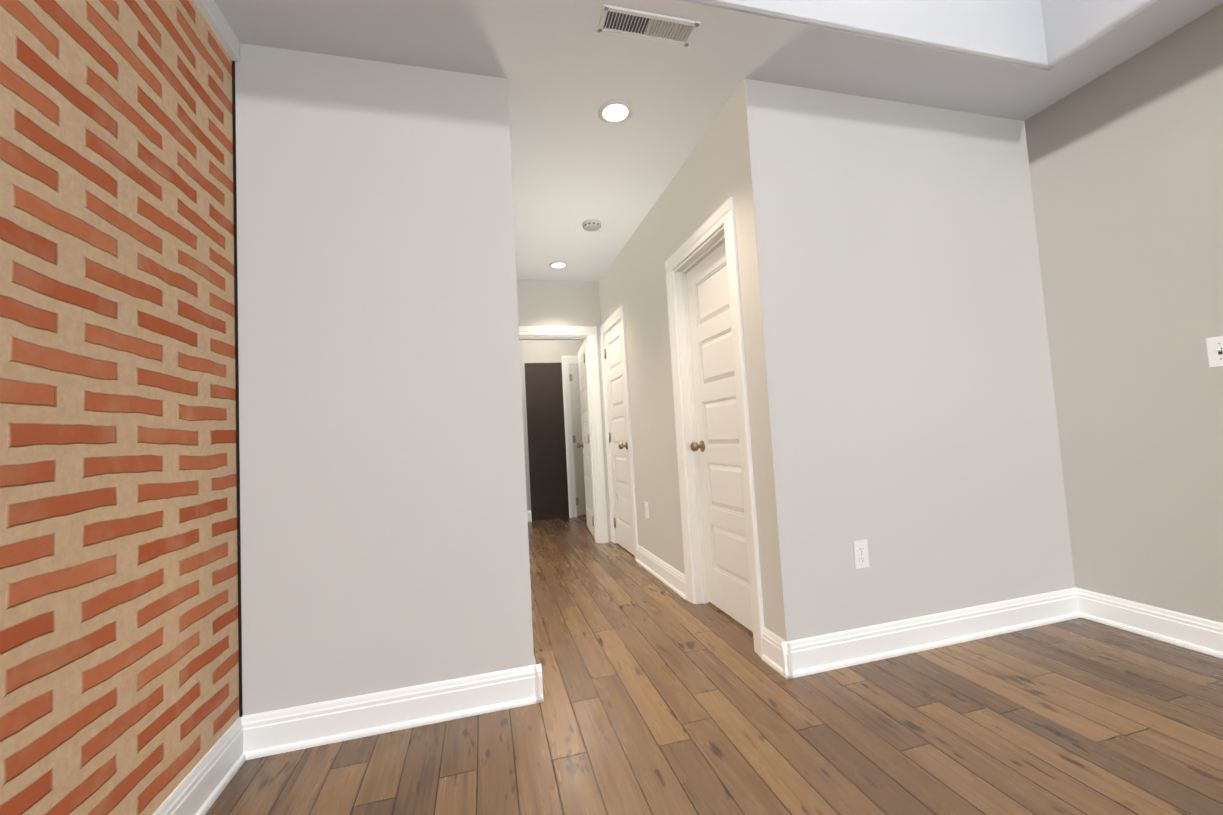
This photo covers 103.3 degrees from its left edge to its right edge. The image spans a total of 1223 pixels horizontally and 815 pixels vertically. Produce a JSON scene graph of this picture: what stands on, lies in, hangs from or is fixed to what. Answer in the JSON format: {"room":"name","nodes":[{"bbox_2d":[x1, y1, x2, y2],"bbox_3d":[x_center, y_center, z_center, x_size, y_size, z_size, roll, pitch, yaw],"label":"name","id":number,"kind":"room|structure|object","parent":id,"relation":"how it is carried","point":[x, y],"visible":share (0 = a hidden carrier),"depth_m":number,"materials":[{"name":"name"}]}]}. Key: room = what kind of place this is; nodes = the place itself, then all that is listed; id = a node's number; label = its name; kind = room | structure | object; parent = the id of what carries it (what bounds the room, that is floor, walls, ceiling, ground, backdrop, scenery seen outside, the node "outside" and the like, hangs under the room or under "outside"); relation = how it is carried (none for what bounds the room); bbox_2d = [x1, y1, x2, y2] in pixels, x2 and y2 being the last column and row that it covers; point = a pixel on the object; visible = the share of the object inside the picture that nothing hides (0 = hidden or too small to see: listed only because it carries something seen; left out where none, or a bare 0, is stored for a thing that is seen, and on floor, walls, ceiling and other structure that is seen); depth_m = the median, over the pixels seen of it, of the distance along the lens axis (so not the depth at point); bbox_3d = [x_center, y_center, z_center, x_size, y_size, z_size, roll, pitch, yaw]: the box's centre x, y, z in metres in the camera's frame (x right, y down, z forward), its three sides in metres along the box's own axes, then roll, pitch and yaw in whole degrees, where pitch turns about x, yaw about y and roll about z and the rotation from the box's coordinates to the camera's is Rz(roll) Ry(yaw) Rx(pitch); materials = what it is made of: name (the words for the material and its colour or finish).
{"room":"empty living room","nodes":[
{"label":"empty living room","id":0,"kind":"room"},
{"bbox_2d":[0,0,238,814],"bbox_3d":[-0.767,-0.548,-0.860,0.220,3.090,5.322,-2,-3,-15],"label":"brick wall","id":1,"kind":"structure","parent":0,"point":[119,671],"depth_m":1.13,"materials":[{"name":"brick"}]},
{"bbox_2d":[152,714,251,814],"bbox_3d":[-0.588,0.928,-0.827,0.027,0.132,5.102,-2,-3,-15],"label":"baseboard","id":2,"kind":"structure","parent":1,"relation":"attached to","point":[200,787],"depth_m":1.43,"materials":[{"name":"white paint"}]},
{"bbox_2d":[192,0,239,61],"bbox_3d":[-0.724,-1.481,-0.689,0.025,0.075,5.098,-2,-3,-15],"label":"trim","id":3,"kind":"structure","parent":1,"relation":"attached to","point":[215,19],"depth_m":1.65,"materials":[{"name":"white paint"}]},
{"bbox_2d":[232,61,242,716],"bbox_3d":[-1.316,-0.082,1.708,0.008,2.520,0.024,-2,-3,-15],"label":"trim","id":4,"kind":"structure","parent":1,"relation":"attached to","point":[237,399],"depth_m":1.70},
{"bbox_2d":[235,43,533,715],"bbox_3d":[-1.179,-0.007,3.122,0.979,2.520,2.684,-2,-3,-15],"label":"wall","id":5,"kind":"structure","parent":0,"point":[384,525],"depth_m":1.82,"materials":[{"name":"beige paint"}]},
{"bbox_2d":[248,664,542,759],"bbox_3d":[-0.743,1.086,1.751,0.984,0.132,0.027,-2,-3,-15],"label":"baseboard","id":6,"kind":"structure","parent":5,"relation":"attached to","point":[279,731],"depth_m":1.73,"materials":[{"name":"white paint"}]},
{"bbox_2d":[534,656,543,702],"bbox_3d":[-0.608,1.158,3.112,0.027,0.132,2.591,-2,-3,-15],"label":"baseboard","id":7,"kind":"structure","parent":5,"relation":"attached to","point":[539,698],"depth_m":1.86,"materials":[{"name":"white paint"}]},
{"bbox_2d":[519,340,583,510],"bbox_3d":[-0.704,0.151,6.301,2.500,2.520,0.200,-2,-3,-15],"label":"wall","id":8,"kind":"structure","parent":0,"point":[542,351],"depth_m":6.18,"materials":[{"name":"beige paint"}]},
{"bbox_2d":[527,511,531,521],"bbox_3d":[-1.342,1.363,5.927,0.720,0.132,0.027,-2,-3,-15],"label":"baseboard","id":9,"kind":"structure","parent":8,"relation":"attached to","point":[529,515],"depth_m":6.01,"materials":[{"name":"white paint"}]},
{"bbox_2d":[524,363,568,520],"bbox_3d":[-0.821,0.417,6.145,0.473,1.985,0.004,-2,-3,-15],"label":"door","id":10,"kind":"structure","parent":8,"relation":"attached to","point":[546,443],"depth_m":6.14,"materials":[{"name":"brown wood"}]},
{"bbox_2d":[569,364,585,515],"bbox_3d":[-0.172,0.393,6.304,0.682,1.955,0.106,-2,-3,-15],"label":"door","id":11,"kind":"structure","parent":8,"relation":"in","point":[577,439],"depth_m":6.25,"materials":[{"name":"white paint"}]},
{"bbox_2d":[517,279,610,541],"bbox_3d":[-0.551,0.044,4.613,0.999,2.520,0.120,-2,-3,-15],"label":"wall","id":12,"kind":"structure","parent":0,"point":[556,303],"depth_m":4.64,"materials":[{"name":"beige paint"}]},
{"bbox_2d":[519,326,610,542],"bbox_3d":[-0.553,0.269,4.587,0.930,2.070,0.138,-2,-3,-15],"label":"door frame","id":13,"kind":"structure","parent":12,"relation":"attached to","point":[588,334],"depth_m":4.65,"materials":[{"name":"white paint"}]},
{"bbox_2d":[577,341,594,538],"bbox_3d":[-0.232,0.327,5.122,0.188,1.955,0.737,-2,-3,-15],"label":"door","id":14,"kind":"structure","parent":12,"relation":"in","point":[585,445],"depth_m":5.10,"materials":[{"name":"white paint"}]},
{"bbox_2d":[599,79,786,641],"bbox_3d":[0.340,-0.075,3.431,0.120,2.520,2.871,-2,-3,-15],"label":"wall","id":15,"kind":"structure","parent":0,"point":[712,176],"depth_m":2.94,"materials":[{"name":"beige paint"}]},
{"bbox_2d":[600,304,637,559],"bbox_3d":[0.109,0.214,4.301,0.138,2.070,0.802,-2,-3,-15],"label":"door frame","id":16,"kind":"structure","parent":15,"relation":"attached to","point":[619,315],"depth_m":4.17,"materials":[{"name":"white paint"}]},
{"bbox_2d":[604,321,634,555],"bbox_3d":[0.081,0.262,4.298,0.177,1.955,0.614,-2,-3,-15],"label":"closet door","id":17,"kind":"structure","parent":15,"relation":"in","point":[618,440],"depth_m":4.28,"materials":[{"name":"white paint"}]},
{"bbox_2d":[644,501,648,517],"bbox_3d":[0.260,0.762,3.607,0.009,0.116,0.072,-2,-3,-15],"label":"outlet","id":18,"kind":"object","parent":15,"relation":"attached to","point":[646,510],"visible":1,"depth_m":3.59,"materials":[{"name":"white plastic"}]},
{"bbox_2d":[636,545,685,599],"bbox_3d":[0.327,1.121,3.377,0.027,0.132,0.964,-2,-3,-15],"label":"baseboard","id":19,"kind":"structure","parent":15,"relation":"attached to","point":[671,577],"depth_m":3.29,"materials":[{"name":"white paint"}]},
{"bbox_2d":[665,197,764,656],"bbox_3d":[0.562,0.089,2.585,0.138,2.070,0.830,-2,-3,-15],"label":"door frame","id":20,"kind":"structure","parent":15,"relation":"attached to","point":[721,216],"depth_m":2.83,"materials":[{"name":"white paint"}]},
{"bbox_2d":[686,242,752,631],"bbox_3d":[0.606,0.133,2.593,0.177,1.955,0.626,-2,-3,-15],"label":"closet door","id":21,"kind":"structure","parent":15,"relation":"in","point":[717,446],"depth_m":2.62,"materials":[{"name":"white paint"}]},
{"bbox_2d":[205,515,1222,814],"bbox_3d":[0.618,1.120,1.654,4.219,0.100,9.900,-2,-3,-15],"label":"floor","id":22,"kind":"structure","parent":0,"point":[659,697],"depth_m":1.59,"materials":[{"name":"brown wood"}]},
{"bbox_2d":[214,0,1222,281],"bbox_3d":[0.420,-1.721,1.861,3.969,0.570,9.800,-2,-3,-15],"label":"ceiling","id":23,"kind":"structure","parent":0,"point":[566,68],"depth_m":2.06,"materials":[{"name":"white paint"}]},
{"bbox_2d":[549,262,567,268],"bbox_3d":[-0.464,-1.244,4.234,0.164,0.008,0.164,-2,-3,-15],"label":"recessed light","id":24,"kind":"object","parent":23,"relation":"in","point":[557,265],"visible":1,"depth_m":4.23,"materials":[{"name":"white paint"}]},
{"bbox_2d":[582,219,600,231],"bbox_3d":[-0.140,-1.290,3.452,0.136,0.042,0.136,-2,-3,-15],"label":"smoke detector","id":25,"kind":"object","parent":23,"relation":"attached to","point":[591,225],"visible":0.98,"depth_m":3.41,"materials":[{"name":"white plastic"}]},
{"bbox_2d":[598,100,632,123],"bbox_3d":[0.018,-1.385,2.276,0.164,0.008,0.164,-2,-3,-15],"label":"recessed light","id":26,"kind":"object","parent":23,"relation":"in","point":[615,112],"visible":1,"depth_m":2.27,"materials":[{"name":"white paint"}]},
{"bbox_2d":[597,4,699,46],"bbox_3d":[0.138,-1.418,1.806,0.370,0.008,0.115,-2,-3,-15],"label":"ceiling vent","id":27,"kind":"object","parent":23,"relation":"in","point":[622,21],"visible":1,"depth_m":1.80,"materials":[{"name":"white metal"}]},
{"bbox_2d":[745,79,1074,640],"bbox_3d":[1.422,-0.202,2.300,1.629,2.520,0.120,-2,-3,-15],"label":"wall","id":28,"kind":"structure","parent":0,"point":[915,433],"depth_m":2.22,"materials":[{"name":"beige paint"}]},
{"bbox_2d":[853,539,868,568],"bbox_3d":[1.074,0.630,2.080,0.072,0.116,0.009,-2,-3,-15],"label":"outlet","id":29,"kind":"object","parent":28,"relation":"attached to","point":[860,552],"visible":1,"depth_m":2.08,"materials":[{"name":"white plastic"}]},
{"bbox_2d":[781,587,1083,678],"bbox_3d":[1.470,0.985,2.149,1.611,0.132,0.027,-2,-3,-15],"label":"baseboard","id":30,"kind":"structure","parent":28,"relation":"attached to","point":[827,652],"depth_m":2.13,"materials":[{"name":"white paint"}]},
{"bbox_2d":[1024,3,1222,622],"bbox_3d":[2.348,-0.544,2.232,0.150,3.090,9.700,-2,-3,-15],"label":"wall","id":31,"kind":"structure","parent":0,"point":[1125,158],"depth_m":2.11,"materials":[{"name":"beige paint"}]},
{"bbox_2d":[1080,588,1222,658],"bbox_3d":[2.904,0.779,0.010,0.027,0.132,4.915,-2,-3,-15],"label":"baseboard","id":32,"kind":"structure","parent":31,"relation":"attached to","point":[1198,634],"depth_m":2.09,"materials":[{"name":"white paint"}]},
{"bbox_2d":[1205,336,1222,366],"bbox_3d":[2.366,-0.219,1.884,0.019,0.116,0.072,-2,-3,-15],"label":"light switch","id":33,"kind":"object","parent":31,"relation":"attached to","point":[1214,345],"visible":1,"depth_m":1.90,"materials":[{"name":"white plastic"}]}
]}

